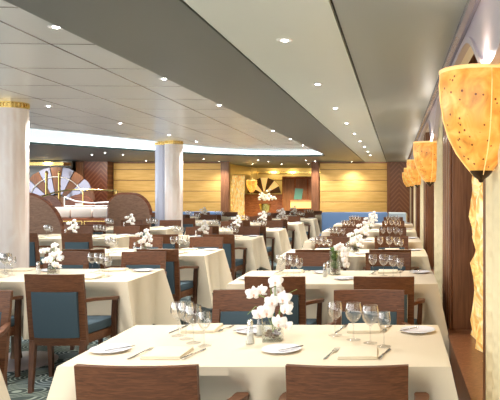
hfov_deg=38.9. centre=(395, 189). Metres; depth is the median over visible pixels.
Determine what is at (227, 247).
cushion
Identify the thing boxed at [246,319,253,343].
salt shaker
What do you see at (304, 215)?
armchair
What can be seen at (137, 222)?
armchair
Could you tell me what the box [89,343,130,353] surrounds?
bread plate
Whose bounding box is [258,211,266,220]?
orchid arrangement
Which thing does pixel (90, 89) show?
ceiling
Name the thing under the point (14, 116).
round column
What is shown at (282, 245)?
tablecloth
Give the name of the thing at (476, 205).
glass panel
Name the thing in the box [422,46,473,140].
trim
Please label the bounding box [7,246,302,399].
floor
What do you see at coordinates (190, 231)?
armchair
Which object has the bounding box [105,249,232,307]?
tablecloth
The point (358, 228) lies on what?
armchair
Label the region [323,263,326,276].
salt shaker
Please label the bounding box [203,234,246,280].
armchair
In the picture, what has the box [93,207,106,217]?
cushion
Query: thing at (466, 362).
window sill
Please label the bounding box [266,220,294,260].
armchair
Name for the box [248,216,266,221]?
armchair
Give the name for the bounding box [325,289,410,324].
armchair
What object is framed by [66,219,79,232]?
orchid arrangement
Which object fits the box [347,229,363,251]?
orchid arrangement
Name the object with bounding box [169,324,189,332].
knife
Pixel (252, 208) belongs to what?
artwork
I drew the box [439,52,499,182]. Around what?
wall lamp
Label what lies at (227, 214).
armchair
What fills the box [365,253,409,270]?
armchair
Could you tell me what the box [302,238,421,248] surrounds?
tablecloth
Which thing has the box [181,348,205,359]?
knife
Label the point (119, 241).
tablecloth
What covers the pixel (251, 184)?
wall lamp
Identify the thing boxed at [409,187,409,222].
trim
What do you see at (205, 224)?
orchid arrangement
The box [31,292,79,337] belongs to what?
cushion
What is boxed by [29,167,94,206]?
artwork
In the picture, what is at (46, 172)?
brass post
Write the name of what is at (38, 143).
trim
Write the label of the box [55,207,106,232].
bench
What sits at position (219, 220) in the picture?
armchair
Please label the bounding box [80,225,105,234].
armchair
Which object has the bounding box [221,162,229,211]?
trim
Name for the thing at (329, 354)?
fork
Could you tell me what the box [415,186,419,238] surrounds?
trim
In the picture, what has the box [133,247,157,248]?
cushion
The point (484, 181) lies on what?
trim
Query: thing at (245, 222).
armchair
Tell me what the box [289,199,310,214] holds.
countertop
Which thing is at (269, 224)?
armchair
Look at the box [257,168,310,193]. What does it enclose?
wall
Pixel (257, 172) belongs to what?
trim
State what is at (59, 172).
brass post
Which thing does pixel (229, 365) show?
tablecloth
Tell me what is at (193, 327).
folded napkin
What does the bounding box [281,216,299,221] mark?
armchair
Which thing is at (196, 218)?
tablecloth
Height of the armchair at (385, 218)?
0.862 m
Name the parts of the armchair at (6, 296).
armrest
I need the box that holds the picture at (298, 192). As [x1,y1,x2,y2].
[294,188,302,198]
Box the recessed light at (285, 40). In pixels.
[277,38,292,42]
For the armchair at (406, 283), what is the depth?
4.78 m
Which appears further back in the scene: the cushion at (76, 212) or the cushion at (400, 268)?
the cushion at (76, 212)
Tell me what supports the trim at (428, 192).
on the floor
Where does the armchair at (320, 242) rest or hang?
on the floor
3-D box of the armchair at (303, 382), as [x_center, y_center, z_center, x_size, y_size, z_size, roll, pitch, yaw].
[-0.168,1.044,2.597,0.600,0.862,0.520,0,0,1]
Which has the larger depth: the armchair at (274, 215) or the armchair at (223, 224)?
the armchair at (274, 215)
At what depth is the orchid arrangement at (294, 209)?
18.63 m
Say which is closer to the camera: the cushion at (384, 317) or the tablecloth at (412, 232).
the cushion at (384, 317)
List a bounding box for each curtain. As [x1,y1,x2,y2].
[410,187,410,222]
[414,185,414,228]
[420,177,422,248]
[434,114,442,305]
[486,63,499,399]
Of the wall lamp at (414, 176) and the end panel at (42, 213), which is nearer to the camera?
the wall lamp at (414, 176)
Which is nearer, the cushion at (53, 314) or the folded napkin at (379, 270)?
the cushion at (53, 314)
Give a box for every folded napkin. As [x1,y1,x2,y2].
[7,268,36,271]
[85,275,102,279]
[102,268,128,271]
[109,248,128,249]
[140,346,193,359]
[179,248,197,249]
[180,323,222,332]
[282,269,303,272]
[337,346,377,359]
[346,323,379,332]
[378,269,397,272]
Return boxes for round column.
[0,101,29,268]
[155,141,164,225]
[164,140,182,232]
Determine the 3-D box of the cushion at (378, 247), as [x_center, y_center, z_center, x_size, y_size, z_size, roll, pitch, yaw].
[-0.060,0.911,8.686,0.328,0.338,0.116,0,0,-1]
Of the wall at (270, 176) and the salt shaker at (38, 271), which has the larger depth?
the wall at (270, 176)
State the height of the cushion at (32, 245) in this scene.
0.338 m
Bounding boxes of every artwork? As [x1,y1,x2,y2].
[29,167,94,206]
[245,178,281,219]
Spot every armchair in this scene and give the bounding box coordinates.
[0,290,12,389]
[10,296,22,376]
[24,274,118,392]
[29,233,58,268]
[43,251,89,349]
[61,233,109,248]
[62,249,120,268]
[67,226,93,234]
[74,364,248,399]
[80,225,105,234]
[98,251,166,344]
[113,226,139,234]
[121,220,142,225]
[125,225,149,236]
[129,237,162,248]
[136,249,198,322]
[150,234,187,248]
[151,218,154,226]
[159,220,180,226]
[174,237,222,303]
[183,218,195,234]
[185,227,211,235]
[193,226,218,233]
[194,212,209,216]
[198,215,216,219]
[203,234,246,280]
[204,214,221,226]
[208,289,282,324]
[220,221,242,227]
[222,212,237,216]
[228,220,249,225]
[233,227,259,279]
[240,226,274,270]
[244,276,324,324]
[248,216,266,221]
[261,221,282,227]
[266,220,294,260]
[267,213,283,217]
[279,364,428,399]
[280,211,294,214]
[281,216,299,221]
[283,216,310,238]
[285,253,329,270]
[295,249,347,270]
[297,213,313,217]
[307,211,321,214]
[315,237,347,248]
[317,236,349,247]
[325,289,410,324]
[330,228,356,236]
[333,227,359,233]
[342,222,362,227]
[349,217,367,221]
[353,276,424,324]
[363,249,418,270]
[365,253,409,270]
[375,237,407,248]
[376,236,407,236]
[379,228,405,235]
[382,222,404,226]
[384,217,402,220]
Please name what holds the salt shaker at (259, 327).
on the tablecloth at (229, 365)
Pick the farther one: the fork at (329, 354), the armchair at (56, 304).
the armchair at (56, 304)
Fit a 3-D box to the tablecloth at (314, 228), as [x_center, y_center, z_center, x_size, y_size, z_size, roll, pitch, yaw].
[-2.780,0.997,16.622,1.840,0.555,1.088,0,0,0]
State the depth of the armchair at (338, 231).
10.71 m
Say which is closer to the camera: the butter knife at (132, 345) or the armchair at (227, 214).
the butter knife at (132, 345)
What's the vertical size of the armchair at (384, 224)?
0.862 m
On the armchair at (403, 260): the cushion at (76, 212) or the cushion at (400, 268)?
the cushion at (400, 268)
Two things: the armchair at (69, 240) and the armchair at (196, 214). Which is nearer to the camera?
the armchair at (69, 240)
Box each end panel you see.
[29,192,64,234]
[107,192,152,226]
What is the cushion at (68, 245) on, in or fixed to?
on the armchair at (69, 240)
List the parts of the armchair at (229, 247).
backrest, leg, seat frame, seat, leg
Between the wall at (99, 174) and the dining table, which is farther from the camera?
the wall at (99, 174)
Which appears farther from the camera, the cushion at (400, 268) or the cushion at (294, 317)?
the cushion at (400, 268)
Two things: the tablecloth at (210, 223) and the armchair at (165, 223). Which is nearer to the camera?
the armchair at (165, 223)
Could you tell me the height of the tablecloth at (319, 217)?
0.563 m
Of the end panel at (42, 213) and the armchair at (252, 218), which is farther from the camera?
the armchair at (252, 218)
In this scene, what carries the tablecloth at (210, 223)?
on the dining table
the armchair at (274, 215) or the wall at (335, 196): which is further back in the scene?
the wall at (335, 196)
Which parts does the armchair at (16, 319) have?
seat frame, seat, leg, armrest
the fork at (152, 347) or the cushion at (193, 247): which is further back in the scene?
the cushion at (193, 247)
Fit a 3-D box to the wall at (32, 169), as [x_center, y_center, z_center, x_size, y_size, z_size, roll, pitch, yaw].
[-11.490,0.300,20.950,3.020,2.350,0.100,0,0,0]
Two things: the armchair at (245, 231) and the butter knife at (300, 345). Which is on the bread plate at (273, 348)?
the butter knife at (300, 345)
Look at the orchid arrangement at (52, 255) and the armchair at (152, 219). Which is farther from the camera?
the armchair at (152, 219)
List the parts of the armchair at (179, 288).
backrest, leg, seat, seat frame, armrest, leg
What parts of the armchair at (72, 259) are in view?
backrest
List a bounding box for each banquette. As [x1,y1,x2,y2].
[152,211,221,215]
[319,212,406,235]
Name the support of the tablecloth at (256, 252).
on the dining table
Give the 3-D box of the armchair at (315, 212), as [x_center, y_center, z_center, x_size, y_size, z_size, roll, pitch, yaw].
[-2.340,1.044,19.338,0.600,0.862,0.520,0,0,0]
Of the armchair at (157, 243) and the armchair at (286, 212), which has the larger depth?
the armchair at (286, 212)
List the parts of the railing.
rail, rail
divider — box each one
[41,194,62,206]
[65,194,94,217]
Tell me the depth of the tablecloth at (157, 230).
12.45 m
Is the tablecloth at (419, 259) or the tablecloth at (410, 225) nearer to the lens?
the tablecloth at (419, 259)
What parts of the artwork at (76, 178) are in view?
blade, blade, blade, blade, blade, blade, blade, blade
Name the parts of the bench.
panel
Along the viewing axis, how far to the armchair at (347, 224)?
12.96 m
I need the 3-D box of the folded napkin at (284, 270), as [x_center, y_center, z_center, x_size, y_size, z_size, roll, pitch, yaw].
[-0.900,0.712,5.915,0.170,0.014,0.190,0,0,-1]
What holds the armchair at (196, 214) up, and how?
on the floor
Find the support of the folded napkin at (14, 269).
on the tablecloth at (145, 298)
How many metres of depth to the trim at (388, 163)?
21.56 m
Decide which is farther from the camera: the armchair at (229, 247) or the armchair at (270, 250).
the armchair at (270, 250)
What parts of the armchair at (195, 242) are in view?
backrest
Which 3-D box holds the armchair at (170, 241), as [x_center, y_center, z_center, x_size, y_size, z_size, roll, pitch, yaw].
[-3.201,1.044,9.537,0.600,0.862,0.520,0,0,-1]
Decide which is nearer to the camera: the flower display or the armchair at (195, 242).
the armchair at (195, 242)
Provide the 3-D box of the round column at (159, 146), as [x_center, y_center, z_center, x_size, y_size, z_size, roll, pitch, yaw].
[-4.870,0.240,14.250,0.399,2.469,0.399,0,0,22]
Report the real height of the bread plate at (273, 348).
0.014 m
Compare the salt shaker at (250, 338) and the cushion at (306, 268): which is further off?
the cushion at (306, 268)
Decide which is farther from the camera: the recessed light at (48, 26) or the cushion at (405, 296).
the cushion at (405, 296)
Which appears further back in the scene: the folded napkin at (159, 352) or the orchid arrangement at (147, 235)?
the orchid arrangement at (147, 235)
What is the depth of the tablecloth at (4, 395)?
3.65 m
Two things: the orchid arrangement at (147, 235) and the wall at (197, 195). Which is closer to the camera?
the orchid arrangement at (147, 235)
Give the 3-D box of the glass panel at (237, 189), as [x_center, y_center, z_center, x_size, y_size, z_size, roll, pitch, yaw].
[-5.268,0.505,22.585,0.472,1.930,0.108,0,0,0]
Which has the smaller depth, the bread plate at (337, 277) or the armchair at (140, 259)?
the bread plate at (337, 277)
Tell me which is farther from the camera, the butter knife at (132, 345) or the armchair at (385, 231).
the armchair at (385, 231)
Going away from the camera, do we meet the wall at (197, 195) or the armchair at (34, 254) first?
the armchair at (34, 254)
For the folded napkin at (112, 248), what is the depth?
8.11 m
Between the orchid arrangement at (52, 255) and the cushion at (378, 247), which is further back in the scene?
the cushion at (378, 247)
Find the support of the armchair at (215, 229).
on the floor
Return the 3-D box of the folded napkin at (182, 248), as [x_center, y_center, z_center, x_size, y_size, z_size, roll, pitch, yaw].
[-2.475,0.712,8.115,0.170,0.014,0.190,0,0,0]
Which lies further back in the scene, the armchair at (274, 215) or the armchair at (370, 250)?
the armchair at (274, 215)
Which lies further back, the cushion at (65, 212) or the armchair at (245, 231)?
the cushion at (65, 212)
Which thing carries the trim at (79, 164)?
attached to the wall at (99, 174)
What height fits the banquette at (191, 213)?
0.800 m
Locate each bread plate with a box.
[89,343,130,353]
[134,268,153,271]
[236,325,270,333]
[261,343,300,353]
[313,270,331,273]
[333,276,352,279]
[400,325,434,333]
[410,270,429,273]
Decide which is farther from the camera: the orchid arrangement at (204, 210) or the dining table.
the orchid arrangement at (204, 210)
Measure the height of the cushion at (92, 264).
0.338 m
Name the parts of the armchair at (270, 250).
backrest, leg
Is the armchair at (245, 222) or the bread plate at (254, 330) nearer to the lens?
the bread plate at (254, 330)
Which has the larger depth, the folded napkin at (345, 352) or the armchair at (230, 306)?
the armchair at (230, 306)
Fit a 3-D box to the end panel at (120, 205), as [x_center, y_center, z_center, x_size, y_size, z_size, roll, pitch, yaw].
[-5.530,0.768,14.095,0.970,1.416,0.090,0,0,0]
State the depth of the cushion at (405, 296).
4.78 m
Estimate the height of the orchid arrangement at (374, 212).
0.268 m
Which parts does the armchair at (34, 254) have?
backrest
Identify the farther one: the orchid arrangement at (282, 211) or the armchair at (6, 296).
the orchid arrangement at (282, 211)
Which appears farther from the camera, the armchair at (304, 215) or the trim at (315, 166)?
the trim at (315, 166)
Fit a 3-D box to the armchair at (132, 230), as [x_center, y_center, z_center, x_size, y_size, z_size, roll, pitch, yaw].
[-4.504,1.044,11.138,0.600,0.862,0.520,0,0,1]
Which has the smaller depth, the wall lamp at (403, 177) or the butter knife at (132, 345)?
the butter knife at (132, 345)
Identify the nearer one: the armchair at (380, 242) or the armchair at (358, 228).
the armchair at (380, 242)
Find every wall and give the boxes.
[29,161,72,199]
[84,161,113,204]
[114,162,220,210]
[230,164,256,211]
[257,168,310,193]
[320,162,408,222]
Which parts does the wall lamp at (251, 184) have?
lamp shade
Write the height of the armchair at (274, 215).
0.862 m
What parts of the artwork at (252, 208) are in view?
blade, blade, blade, blade, blade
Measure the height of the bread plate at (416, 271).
0.014 m
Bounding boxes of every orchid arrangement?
[39,242,64,273]
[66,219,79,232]
[124,214,135,224]
[135,228,152,248]
[196,220,209,236]
[200,207,206,213]
[232,215,241,226]
[245,275,296,341]
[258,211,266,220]
[278,208,284,215]
[290,206,296,214]
[330,242,349,274]
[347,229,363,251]
[356,221,368,238]
[363,215,374,228]
[369,211,377,223]
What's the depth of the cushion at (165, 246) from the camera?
9.29 m
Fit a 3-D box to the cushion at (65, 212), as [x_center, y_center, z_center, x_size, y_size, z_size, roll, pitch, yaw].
[-7.940,0.545,16.125,0.500,0.260,0.190,0,0,0]
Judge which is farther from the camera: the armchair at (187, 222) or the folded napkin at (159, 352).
the armchair at (187, 222)
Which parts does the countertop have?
lit panel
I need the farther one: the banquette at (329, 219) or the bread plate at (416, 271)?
the banquette at (329, 219)
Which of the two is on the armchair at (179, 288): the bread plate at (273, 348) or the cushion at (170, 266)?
the cushion at (170, 266)
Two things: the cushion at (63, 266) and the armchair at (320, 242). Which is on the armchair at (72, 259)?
the cushion at (63, 266)
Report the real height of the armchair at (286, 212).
0.862 m
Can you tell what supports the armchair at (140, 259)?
on the floor
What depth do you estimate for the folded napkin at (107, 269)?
5.99 m
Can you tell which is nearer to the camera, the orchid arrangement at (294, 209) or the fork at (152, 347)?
the fork at (152, 347)
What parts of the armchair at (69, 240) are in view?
backrest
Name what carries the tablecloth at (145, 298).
on the dining table
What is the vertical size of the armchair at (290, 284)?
0.862 m
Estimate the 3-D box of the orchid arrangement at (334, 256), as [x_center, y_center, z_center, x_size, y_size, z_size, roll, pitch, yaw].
[-0.482,0.581,5.717,0.176,0.276,0.096,0,0,35]
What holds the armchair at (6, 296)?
on the floor
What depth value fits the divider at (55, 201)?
17.60 m
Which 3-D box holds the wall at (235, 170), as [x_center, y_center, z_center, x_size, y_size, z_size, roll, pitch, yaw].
[-5.725,0.300,24.850,0.050,2.350,6.300,0,0,0]
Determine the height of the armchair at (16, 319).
0.862 m
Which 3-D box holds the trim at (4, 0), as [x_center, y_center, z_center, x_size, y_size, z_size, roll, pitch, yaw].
[-1.808,-0.935,7.500,0.015,0.120,19.000,0,0,0]
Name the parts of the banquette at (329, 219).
backrest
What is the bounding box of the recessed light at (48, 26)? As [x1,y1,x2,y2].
[47,25,61,28]
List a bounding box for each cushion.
[29,242,35,265]
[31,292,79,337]
[49,265,82,268]
[55,207,71,217]
[65,242,88,248]
[71,207,92,217]
[89,261,99,268]
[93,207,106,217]
[126,265,159,268]
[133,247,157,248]
[163,244,174,248]
[166,262,174,293]
[183,224,192,234]
[193,247,218,248]
[220,311,274,324]
[223,244,230,267]
[283,295,298,324]
[291,266,324,270]
[342,311,395,324]
[371,266,404,270]
[378,247,403,248]
[396,295,406,324]
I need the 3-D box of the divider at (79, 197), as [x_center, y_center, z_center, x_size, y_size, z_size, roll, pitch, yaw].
[-8.200,0.800,17.625,0.840,1.350,0.070,0,0,0]
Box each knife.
[105,345,134,350]
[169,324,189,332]
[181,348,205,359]
[278,345,303,350]
[335,324,347,332]
[378,348,390,359]
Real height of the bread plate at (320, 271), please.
0.014 m
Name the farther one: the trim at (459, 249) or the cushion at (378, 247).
the cushion at (378, 247)
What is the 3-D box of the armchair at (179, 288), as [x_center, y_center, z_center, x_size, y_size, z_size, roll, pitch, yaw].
[-2.449,1.044,7.217,0.600,0.862,0.520,0,0,1]
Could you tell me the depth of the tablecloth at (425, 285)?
5.25 m
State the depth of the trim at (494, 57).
3.74 m
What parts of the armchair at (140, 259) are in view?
backrest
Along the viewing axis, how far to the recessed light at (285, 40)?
3.97 m
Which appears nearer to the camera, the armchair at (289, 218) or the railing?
the armchair at (289, 218)
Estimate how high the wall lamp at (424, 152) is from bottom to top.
0.545 m
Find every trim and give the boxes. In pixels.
[4,0,323,154]
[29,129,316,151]
[29,142,324,155]
[29,162,70,165]
[76,161,83,193]
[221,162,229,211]
[256,171,310,179]
[311,162,319,210]
[387,162,389,216]
[406,0,480,162]
[409,34,499,159]
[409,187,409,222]
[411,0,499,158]
[411,186,413,226]
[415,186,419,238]
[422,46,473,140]
[423,132,433,266]
[443,54,477,328]
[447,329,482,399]
[483,179,485,399]
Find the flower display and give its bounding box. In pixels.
[258,189,276,213]
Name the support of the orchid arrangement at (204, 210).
on the tablecloth at (196, 218)
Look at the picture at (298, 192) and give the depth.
24.54 m
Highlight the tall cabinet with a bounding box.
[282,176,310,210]
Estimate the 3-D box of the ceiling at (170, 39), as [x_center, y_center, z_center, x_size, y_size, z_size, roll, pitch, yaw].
[-6.325,-0.900,13.000,13.350,0.050,30.000,0,0,0]
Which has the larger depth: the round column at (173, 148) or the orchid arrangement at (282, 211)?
the orchid arrangement at (282, 211)
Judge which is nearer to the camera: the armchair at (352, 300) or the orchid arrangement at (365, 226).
the armchair at (352, 300)
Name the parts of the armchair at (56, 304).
leg, leg, backrest, leg, seat, seat frame, armrest, leg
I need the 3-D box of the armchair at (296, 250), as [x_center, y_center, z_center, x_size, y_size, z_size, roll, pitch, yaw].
[-0.817,1.044,7.167,0.600,0.862,0.520,0,0,0]
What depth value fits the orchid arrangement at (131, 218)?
12.67 m
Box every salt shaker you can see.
[36,261,40,273]
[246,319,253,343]
[256,318,261,334]
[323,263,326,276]
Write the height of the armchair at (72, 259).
0.862 m
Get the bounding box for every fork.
[127,347,152,358]
[323,347,337,358]
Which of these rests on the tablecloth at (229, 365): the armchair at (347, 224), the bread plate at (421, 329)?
the bread plate at (421, 329)
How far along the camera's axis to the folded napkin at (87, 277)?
5.51 m
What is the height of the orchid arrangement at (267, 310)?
0.312 m
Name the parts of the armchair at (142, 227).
backrest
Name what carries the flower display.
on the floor
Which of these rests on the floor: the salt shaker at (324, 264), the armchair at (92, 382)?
the armchair at (92, 382)
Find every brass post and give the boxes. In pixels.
[45,171,47,193]
[57,171,60,200]
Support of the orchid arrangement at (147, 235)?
on the tablecloth at (214, 273)
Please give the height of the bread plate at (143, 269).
0.014 m
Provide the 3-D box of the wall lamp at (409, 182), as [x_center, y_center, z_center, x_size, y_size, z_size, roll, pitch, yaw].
[0.354,-0.300,15.558,0.351,0.545,0.351,0,0,31]
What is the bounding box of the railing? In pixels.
[42,189,116,206]
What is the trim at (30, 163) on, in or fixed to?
attached to the wall at (32, 169)
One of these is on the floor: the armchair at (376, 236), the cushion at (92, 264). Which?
the armchair at (376, 236)
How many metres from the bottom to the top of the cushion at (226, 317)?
0.338 m
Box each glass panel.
[230,176,244,219]
[469,175,482,351]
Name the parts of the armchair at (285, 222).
backrest, leg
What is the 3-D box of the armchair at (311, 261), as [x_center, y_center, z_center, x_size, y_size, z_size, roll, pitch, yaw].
[-0.849,1.044,6.338,0.600,0.862,0.520,0,0,0]
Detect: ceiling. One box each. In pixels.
[0,0,314,150]
[7,0,466,167]
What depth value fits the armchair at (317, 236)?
8.92 m
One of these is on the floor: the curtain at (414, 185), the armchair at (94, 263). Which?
the armchair at (94, 263)
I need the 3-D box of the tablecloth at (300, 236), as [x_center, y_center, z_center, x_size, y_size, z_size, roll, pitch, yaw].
[-2.830,0.997,14.470,1.851,0.554,1.091,0,0,0]
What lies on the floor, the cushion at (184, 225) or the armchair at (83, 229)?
the armchair at (83, 229)
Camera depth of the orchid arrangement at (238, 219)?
12.23 m
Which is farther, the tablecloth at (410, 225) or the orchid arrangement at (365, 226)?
the tablecloth at (410, 225)
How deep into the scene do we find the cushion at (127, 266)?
6.67 m
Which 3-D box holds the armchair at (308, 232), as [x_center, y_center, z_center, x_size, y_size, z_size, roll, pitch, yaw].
[-2.356,1.044,15.949,0.600,0.862,0.520,0,0,16]
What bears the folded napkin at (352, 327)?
on the tablecloth at (229, 365)
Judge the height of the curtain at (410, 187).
2.540 m
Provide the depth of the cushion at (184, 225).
14.52 m
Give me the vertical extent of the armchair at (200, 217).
0.862 m
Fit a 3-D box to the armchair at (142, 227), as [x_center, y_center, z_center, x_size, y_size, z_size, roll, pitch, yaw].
[-4.509,1.044,12.067,0.600,0.862,0.520,0,0,0]
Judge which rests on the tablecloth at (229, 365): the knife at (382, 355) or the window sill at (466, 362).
the knife at (382, 355)
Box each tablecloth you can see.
[0,269,180,339]
[0,370,10,399]
[38,235,135,256]
[47,325,457,399]
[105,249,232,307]
[106,227,182,234]
[179,236,271,273]
[184,228,290,262]
[190,217,237,220]
[195,220,218,225]
[219,222,307,248]
[226,271,448,357]
[247,218,320,237]
[275,249,430,270]
[285,215,321,232]
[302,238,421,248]
[321,229,416,237]
[333,223,413,228]
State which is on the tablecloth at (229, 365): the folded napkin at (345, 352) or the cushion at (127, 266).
the folded napkin at (345, 352)
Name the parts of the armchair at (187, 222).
backrest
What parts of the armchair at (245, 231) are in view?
backrest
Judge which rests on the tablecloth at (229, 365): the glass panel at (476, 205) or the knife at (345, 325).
the knife at (345, 325)
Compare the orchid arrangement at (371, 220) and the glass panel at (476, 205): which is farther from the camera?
the orchid arrangement at (371, 220)
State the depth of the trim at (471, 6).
3.95 m
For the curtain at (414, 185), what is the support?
hanging from the wall at (335, 196)
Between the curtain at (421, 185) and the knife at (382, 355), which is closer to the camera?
the knife at (382, 355)
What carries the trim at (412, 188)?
on the floor
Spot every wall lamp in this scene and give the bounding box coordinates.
[246,164,256,193]
[402,172,409,187]
[404,168,413,187]
[407,159,420,187]
[413,136,436,186]
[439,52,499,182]

